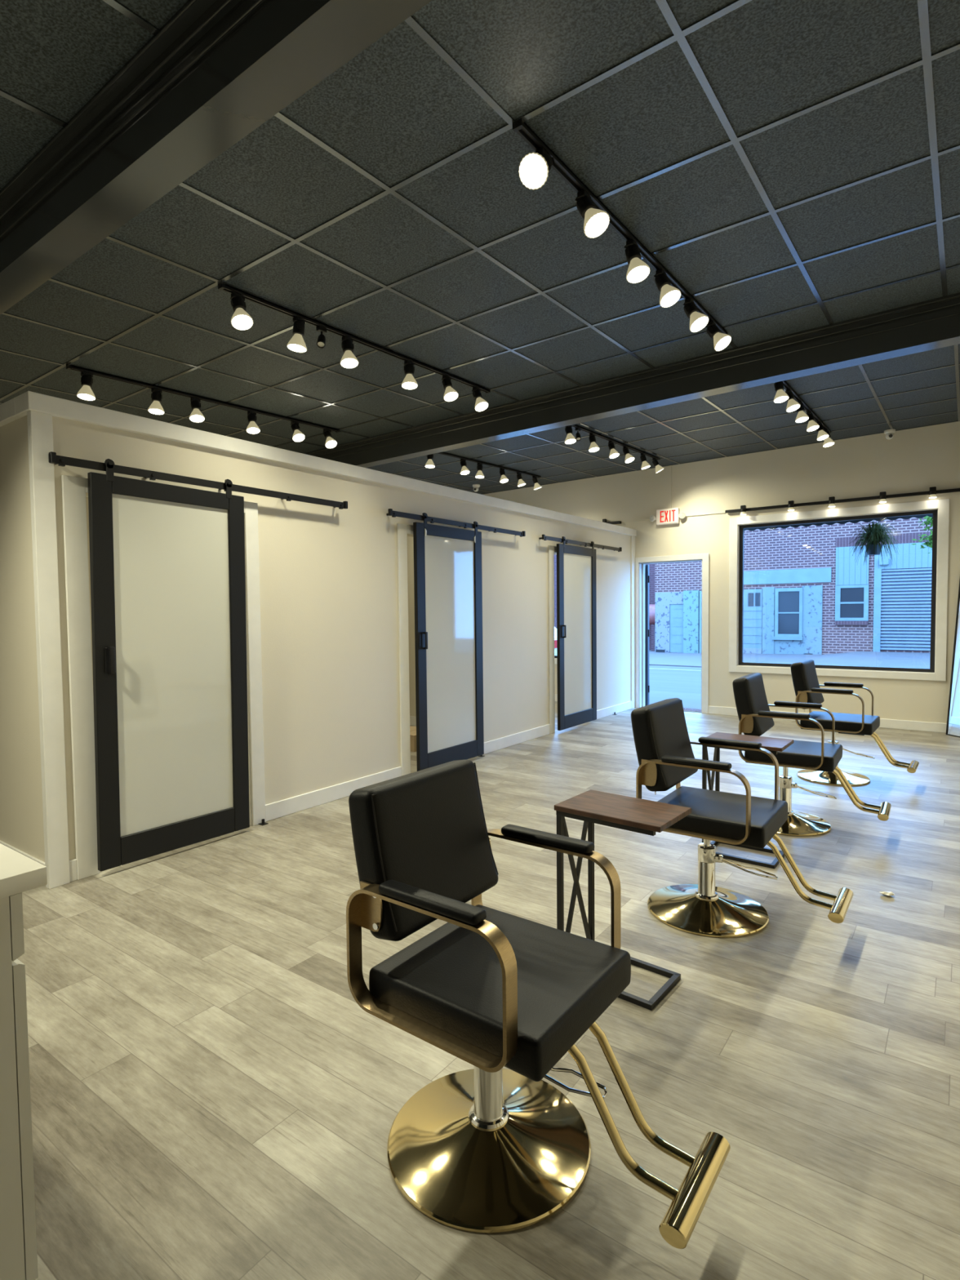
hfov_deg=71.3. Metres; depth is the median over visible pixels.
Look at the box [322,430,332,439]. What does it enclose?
socket
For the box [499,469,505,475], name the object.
socket
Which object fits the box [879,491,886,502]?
wall spotlight
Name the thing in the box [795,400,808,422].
track spotlight
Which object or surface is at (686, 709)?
trim
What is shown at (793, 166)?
ceiling
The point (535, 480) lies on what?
socket
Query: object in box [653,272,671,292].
socket
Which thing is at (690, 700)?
sidewalk
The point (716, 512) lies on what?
wire raceway
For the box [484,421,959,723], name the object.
wall
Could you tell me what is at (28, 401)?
trim
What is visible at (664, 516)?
exit sign
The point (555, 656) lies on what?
window
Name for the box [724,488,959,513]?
track
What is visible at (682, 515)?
lamp
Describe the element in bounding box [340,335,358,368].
track spotlight
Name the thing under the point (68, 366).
track
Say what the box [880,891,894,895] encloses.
scrap
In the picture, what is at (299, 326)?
socket
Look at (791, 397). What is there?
socket
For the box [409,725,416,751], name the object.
cardboard box
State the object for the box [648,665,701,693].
street
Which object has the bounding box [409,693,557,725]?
baseboard
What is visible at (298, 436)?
track spotlight
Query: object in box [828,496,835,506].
wall spotlight
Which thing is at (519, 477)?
socket
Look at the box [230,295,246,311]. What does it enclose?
socket
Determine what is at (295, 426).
socket
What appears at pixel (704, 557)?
trim
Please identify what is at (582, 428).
track
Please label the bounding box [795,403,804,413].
socket
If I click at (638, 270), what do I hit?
track spotlight
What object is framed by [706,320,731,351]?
track spotlight
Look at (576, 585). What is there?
sliding barn door
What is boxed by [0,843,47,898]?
countertop
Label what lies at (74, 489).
trim
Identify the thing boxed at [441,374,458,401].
track spotlight
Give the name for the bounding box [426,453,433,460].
socket
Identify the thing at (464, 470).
track spotlight
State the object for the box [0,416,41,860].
wall
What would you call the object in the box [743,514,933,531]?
awning
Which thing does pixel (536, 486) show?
track spotlight
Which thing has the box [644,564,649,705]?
door
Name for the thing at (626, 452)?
socket
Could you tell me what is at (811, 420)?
socket
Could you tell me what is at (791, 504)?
wall spotlight
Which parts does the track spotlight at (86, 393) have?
bulb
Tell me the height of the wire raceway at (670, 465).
0.633 m
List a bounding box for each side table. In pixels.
[554,789,691,1010]
[702,732,793,868]
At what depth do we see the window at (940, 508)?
7.78 m
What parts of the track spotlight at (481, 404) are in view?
bulb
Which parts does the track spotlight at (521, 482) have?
bulb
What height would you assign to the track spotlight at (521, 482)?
0.184 m
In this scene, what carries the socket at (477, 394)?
attached to the track spotlight at (481, 404)
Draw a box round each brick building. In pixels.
[554,554,654,649]
[654,516,932,654]
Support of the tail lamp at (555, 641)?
attached to the car
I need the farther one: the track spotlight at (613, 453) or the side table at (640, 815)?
the track spotlight at (613, 453)
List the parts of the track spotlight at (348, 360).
bulb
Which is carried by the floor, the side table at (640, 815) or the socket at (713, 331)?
the side table at (640, 815)
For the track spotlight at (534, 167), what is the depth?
2.46 m
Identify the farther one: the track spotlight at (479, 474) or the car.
the car
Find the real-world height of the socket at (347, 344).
0.086 m
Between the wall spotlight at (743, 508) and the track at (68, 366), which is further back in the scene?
the wall spotlight at (743, 508)
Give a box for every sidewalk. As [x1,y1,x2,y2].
[648,649,930,668]
[648,690,701,709]
[655,649,812,654]
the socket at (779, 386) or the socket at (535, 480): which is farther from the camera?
the socket at (535, 480)
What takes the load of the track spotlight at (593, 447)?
attached to the track at (582, 428)
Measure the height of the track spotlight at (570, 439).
0.182 m
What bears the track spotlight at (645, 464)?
attached to the track at (582, 428)
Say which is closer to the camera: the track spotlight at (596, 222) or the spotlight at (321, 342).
the track spotlight at (596, 222)
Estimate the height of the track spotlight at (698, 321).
0.184 m
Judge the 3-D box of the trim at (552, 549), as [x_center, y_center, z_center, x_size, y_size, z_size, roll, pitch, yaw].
[1.034,-0.022,7.966,0.143,2.120,1.050,1,3,36]
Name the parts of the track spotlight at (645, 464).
bulb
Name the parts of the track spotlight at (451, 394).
bulb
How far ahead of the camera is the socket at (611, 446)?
7.35 m
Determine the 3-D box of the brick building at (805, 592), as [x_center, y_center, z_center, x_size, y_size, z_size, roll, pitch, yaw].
[13.199,-1.735,21.337,15.770,5.300,0.460,1,3,36]
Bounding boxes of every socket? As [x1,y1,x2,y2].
[80,374,93,387]
[151,391,162,403]
[190,400,200,410]
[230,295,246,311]
[247,413,257,422]
[290,422,300,432]
[292,319,305,337]
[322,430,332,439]
[341,338,354,353]
[404,363,414,375]
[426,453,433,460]
[441,377,452,390]
[460,460,466,467]
[471,389,482,400]
[476,464,482,471]
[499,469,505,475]
[516,473,522,479]
[532,477,537,484]
[541,154,554,172]
[564,426,573,435]
[574,195,596,219]
[588,435,595,444]
[608,442,615,450]
[622,448,630,456]
[624,244,641,264]
[640,454,646,462]
[652,458,658,466]
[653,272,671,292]
[683,301,698,318]
[706,324,720,339]
[773,381,784,391]
[785,391,794,402]
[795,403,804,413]
[806,413,814,422]
[816,423,823,432]
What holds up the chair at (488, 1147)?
on the floor
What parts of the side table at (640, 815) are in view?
leg, leg, frame, floor frame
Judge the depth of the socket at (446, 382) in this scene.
4.99 m
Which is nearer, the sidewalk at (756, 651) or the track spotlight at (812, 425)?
the track spotlight at (812, 425)
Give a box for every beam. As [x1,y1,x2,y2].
[0,0,431,315]
[303,292,959,467]
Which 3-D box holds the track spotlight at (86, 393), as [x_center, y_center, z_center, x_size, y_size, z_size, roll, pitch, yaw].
[-2.735,-1.768,4.643,0.115,0.179,0.115,1,3,36]
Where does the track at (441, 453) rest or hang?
attached to the ceiling
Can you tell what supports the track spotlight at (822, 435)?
attached to the track at (786, 386)
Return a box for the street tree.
[911,515,933,553]
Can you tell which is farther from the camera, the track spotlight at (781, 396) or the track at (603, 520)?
the track at (603, 520)
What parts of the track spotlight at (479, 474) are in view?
bulb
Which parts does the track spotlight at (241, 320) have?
bulb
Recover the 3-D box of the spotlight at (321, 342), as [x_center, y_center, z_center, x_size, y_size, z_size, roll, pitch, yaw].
[-0.957,-1.829,4.043,0.067,0.131,0.076,1,3,36]
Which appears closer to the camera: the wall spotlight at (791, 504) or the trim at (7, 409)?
the trim at (7, 409)
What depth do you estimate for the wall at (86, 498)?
6.31 m
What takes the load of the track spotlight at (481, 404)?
hanging from the track at (223, 286)
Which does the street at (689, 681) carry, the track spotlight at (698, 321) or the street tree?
the street tree
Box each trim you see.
[0,397,22,426]
[14,391,636,536]
[26,410,70,888]
[61,475,265,879]
[396,523,477,775]
[547,545,556,733]
[631,535,635,708]
[635,553,709,713]
[640,705,701,712]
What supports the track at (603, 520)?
attached to the wall at (917, 460)
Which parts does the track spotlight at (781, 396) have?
bulb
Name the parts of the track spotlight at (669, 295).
bulb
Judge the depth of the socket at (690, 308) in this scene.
3.85 m
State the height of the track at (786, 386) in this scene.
0.098 m
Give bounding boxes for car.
[554,626,556,655]
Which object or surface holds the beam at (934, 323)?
attached to the ceiling
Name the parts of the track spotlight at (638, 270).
bulb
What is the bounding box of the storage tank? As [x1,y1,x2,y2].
[648,604,654,651]
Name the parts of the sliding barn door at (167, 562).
handle plate, frosted pane, barn door rail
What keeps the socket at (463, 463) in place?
attached to the track spotlight at (464, 470)
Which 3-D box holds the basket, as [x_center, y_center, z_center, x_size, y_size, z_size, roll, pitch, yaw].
[5.052,-1.156,8.579,0.210,0.125,0.210,1,3,36]
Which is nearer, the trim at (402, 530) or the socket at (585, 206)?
the socket at (585, 206)
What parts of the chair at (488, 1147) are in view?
plate, backrest, armrest, seat, armrest, pump lever, footrest leg, footrest leg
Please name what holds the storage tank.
on the sidewalk at (874, 659)
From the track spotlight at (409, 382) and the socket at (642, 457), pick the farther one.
the socket at (642, 457)
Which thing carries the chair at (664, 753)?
on the floor
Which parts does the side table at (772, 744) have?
leg, leg, frame, floor frame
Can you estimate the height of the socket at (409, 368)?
0.083 m
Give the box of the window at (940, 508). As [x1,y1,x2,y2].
[728,498,949,680]
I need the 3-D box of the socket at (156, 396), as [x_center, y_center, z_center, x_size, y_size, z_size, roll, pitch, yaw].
[-2.445,-1.837,5.056,0.075,0.082,0.071,1,3,36]
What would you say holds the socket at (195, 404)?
attached to the track spotlight at (196, 415)
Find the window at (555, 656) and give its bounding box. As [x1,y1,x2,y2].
[554,655,556,663]
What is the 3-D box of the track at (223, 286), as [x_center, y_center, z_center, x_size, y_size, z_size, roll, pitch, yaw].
[-0.646,-1.940,4.484,0.040,0.096,2.434,1,3,36]
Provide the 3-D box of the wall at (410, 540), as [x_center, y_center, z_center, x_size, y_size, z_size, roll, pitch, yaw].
[-1.364,-0.136,7.148,2.790,2.470,2.520,1,3,36]
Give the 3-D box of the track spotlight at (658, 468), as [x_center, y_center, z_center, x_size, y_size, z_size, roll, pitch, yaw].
[2.238,-2.190,8.414,0.146,0.184,0.114,0,3,14]
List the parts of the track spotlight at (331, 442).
bulb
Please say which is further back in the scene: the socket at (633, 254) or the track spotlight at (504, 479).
the track spotlight at (504, 479)
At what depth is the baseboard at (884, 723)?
7.61 m
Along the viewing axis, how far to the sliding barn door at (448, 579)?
5.92 m
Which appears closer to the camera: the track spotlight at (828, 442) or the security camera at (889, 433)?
the track spotlight at (828, 442)
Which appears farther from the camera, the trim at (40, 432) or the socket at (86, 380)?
the socket at (86, 380)
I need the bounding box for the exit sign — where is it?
[649,507,685,524]
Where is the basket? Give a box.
[865,544,883,555]
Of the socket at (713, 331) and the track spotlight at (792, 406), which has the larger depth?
the track spotlight at (792, 406)
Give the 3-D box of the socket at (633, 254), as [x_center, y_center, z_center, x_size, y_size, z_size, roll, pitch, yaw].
[0.737,-1.851,3.213,0.079,0.088,0.081,1,3,36]
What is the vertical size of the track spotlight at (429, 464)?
0.179 m
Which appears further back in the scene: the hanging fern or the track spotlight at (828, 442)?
the hanging fern
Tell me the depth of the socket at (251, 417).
5.70 m
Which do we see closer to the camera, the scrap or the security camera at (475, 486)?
the scrap
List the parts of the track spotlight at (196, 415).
bulb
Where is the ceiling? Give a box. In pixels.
[0,0,959,494]
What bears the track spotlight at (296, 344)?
hanging from the track at (223, 286)
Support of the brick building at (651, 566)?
on the sidewalk at (874, 659)
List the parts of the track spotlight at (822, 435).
bulb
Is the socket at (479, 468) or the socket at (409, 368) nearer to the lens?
the socket at (409, 368)
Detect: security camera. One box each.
[472,484,479,491]
[884,429,895,439]
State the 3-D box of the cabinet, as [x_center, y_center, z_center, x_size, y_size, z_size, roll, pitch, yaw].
[-1.717,0.900,1.564,1.636,0.900,0.670,1,3,36]
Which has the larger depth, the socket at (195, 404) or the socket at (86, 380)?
the socket at (195, 404)
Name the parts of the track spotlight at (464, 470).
bulb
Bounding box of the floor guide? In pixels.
[257,818,268,825]
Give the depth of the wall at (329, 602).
5.05 m
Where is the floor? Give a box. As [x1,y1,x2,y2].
[17,701,959,1279]
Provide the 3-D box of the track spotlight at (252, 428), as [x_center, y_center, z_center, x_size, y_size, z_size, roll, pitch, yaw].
[-1.938,-1.862,5.708,0.118,0.183,0.114,1,3,36]
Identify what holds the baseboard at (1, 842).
attached to the wall at (20, 806)
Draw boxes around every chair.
[346,759,730,1248]
[631,697,853,937]
[732,672,891,836]
[790,659,919,786]
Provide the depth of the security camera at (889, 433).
7.43 m
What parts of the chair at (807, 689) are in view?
plate, backrest, armrest, seat, armrest, pump lever, footrest leg, footrest leg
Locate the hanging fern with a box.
[848,520,899,565]
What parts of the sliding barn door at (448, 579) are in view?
handle plate, frosted pane, barn door rail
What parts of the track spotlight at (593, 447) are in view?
bulb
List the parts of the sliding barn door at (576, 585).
handle plate, frosted pane, barn door rail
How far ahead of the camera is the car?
15.37 m
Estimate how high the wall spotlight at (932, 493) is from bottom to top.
0.119 m
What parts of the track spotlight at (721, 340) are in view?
bulb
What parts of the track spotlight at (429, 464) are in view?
bulb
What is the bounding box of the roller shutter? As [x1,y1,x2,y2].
[880,567,932,651]
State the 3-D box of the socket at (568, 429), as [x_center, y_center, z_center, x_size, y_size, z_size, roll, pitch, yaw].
[0.878,-2.061,6.588,0.075,0.085,0.079,1,3,36]
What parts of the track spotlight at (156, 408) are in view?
bulb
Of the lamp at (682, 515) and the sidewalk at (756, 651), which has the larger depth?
the sidewalk at (756, 651)
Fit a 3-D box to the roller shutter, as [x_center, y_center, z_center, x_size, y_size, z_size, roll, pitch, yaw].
[14.668,-0.929,20.193,4.420,2.600,0.070,1,3,36]
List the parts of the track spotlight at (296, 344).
bulb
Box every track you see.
[66,364,339,432]
[217,283,490,393]
[437,452,541,477]
[511,118,728,334]
[571,424,660,460]
[602,519,621,524]
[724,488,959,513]
[782,380,831,433]
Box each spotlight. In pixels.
[76,371,95,400]
[147,387,164,414]
[189,397,204,422]
[230,292,253,330]
[246,410,260,434]
[286,316,306,352]
[290,421,305,442]
[315,325,326,348]
[322,428,337,448]
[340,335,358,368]
[401,360,417,389]
[425,453,435,467]
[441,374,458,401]
[460,458,469,475]
[471,386,488,411]
[475,462,484,478]
[499,467,508,483]
[516,471,525,486]
[518,147,554,190]
[532,475,541,489]
[564,425,576,444]
[574,189,609,238]
[575,427,581,440]
[588,433,599,452]
[608,440,619,458]
[622,446,634,462]
[624,239,650,283]
[640,453,650,469]
[652,457,663,473]
[653,268,680,307]
[683,297,708,332]
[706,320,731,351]
[740,505,746,515]
[773,381,788,403]
[785,388,799,412]
[787,500,794,511]
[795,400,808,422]
[806,411,819,431]
[816,421,828,440]
[822,428,834,447]
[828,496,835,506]
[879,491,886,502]
[928,486,936,498]
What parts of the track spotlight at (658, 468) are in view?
bulb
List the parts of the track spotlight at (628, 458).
bulb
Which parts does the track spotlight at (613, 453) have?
bulb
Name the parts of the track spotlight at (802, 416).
bulb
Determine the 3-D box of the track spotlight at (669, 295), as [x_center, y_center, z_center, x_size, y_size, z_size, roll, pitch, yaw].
[0.976,-1.843,3.490,0.140,0.184,0.115,1,3,36]
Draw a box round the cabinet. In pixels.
[0,843,47,1279]
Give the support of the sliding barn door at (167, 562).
in the wall at (329, 602)
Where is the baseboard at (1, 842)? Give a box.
[0,840,44,865]
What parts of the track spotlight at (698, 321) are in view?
bulb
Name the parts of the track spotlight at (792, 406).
bulb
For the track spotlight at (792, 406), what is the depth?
5.68 m
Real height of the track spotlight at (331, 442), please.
0.183 m
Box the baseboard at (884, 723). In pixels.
[708,706,946,733]
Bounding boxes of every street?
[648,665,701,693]
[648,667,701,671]
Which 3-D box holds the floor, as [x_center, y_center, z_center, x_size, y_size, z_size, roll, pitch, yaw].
[-1.439,1.314,3.231,7.720,0.080,14.820,1,3,36]
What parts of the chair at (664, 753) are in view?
plate, backrest, armrest, seat, armrest, pump lever, footrest leg, footrest leg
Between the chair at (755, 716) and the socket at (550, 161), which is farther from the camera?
the chair at (755, 716)
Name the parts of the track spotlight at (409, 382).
bulb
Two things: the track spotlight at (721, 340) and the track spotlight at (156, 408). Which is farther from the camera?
the track spotlight at (156, 408)
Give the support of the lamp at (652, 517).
attached to the exit sign
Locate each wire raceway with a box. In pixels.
[670,465,671,508]
[685,511,724,516]
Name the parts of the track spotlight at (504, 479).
bulb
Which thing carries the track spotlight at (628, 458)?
attached to the track at (582, 428)
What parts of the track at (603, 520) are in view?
rail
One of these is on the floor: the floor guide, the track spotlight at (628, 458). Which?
the floor guide
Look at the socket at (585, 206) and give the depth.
2.78 m
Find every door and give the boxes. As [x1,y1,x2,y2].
[48,451,347,871]
[386,508,525,771]
[538,534,622,730]
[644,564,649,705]
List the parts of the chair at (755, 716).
plate, backrest, armrest, seat, armrest, pump lever, footrest leg, footrest leg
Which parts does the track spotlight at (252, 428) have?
bulb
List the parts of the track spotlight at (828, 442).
bulb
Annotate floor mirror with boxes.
[946,579,959,737]
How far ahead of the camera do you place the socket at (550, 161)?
2.51 m
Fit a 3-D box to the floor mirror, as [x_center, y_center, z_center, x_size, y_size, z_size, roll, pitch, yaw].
[5.192,0.147,6.808,0.165,1.796,0.860,-1,3,-9]
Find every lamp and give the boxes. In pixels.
[554,640,556,648]
[649,515,656,521]
[678,511,685,519]
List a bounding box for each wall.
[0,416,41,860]
[23,415,631,881]
[85,497,93,702]
[407,536,416,716]
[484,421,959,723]
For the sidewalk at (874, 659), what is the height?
0.700 m
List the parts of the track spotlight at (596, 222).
bulb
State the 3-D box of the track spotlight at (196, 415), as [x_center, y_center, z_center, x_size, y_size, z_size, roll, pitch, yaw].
[-2.241,-1.824,5.288,0.123,0.184,0.115,1,3,36]
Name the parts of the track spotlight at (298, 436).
bulb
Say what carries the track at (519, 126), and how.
attached to the ceiling
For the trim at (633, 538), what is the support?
attached to the wall at (329, 602)
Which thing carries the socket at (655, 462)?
attached to the track spotlight at (658, 468)
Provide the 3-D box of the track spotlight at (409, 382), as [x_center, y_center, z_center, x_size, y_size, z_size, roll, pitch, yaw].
[-0.493,-1.859,4.674,0.115,0.180,0.115,1,3,36]
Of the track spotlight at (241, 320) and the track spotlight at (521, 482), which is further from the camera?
the track spotlight at (521, 482)
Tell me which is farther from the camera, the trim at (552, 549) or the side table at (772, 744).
the trim at (552, 549)
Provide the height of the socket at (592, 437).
0.086 m
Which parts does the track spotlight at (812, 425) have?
bulb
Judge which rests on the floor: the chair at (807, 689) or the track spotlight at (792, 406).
the chair at (807, 689)
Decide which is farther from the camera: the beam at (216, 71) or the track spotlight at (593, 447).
the track spotlight at (593, 447)
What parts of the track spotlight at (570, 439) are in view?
bulb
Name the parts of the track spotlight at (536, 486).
bulb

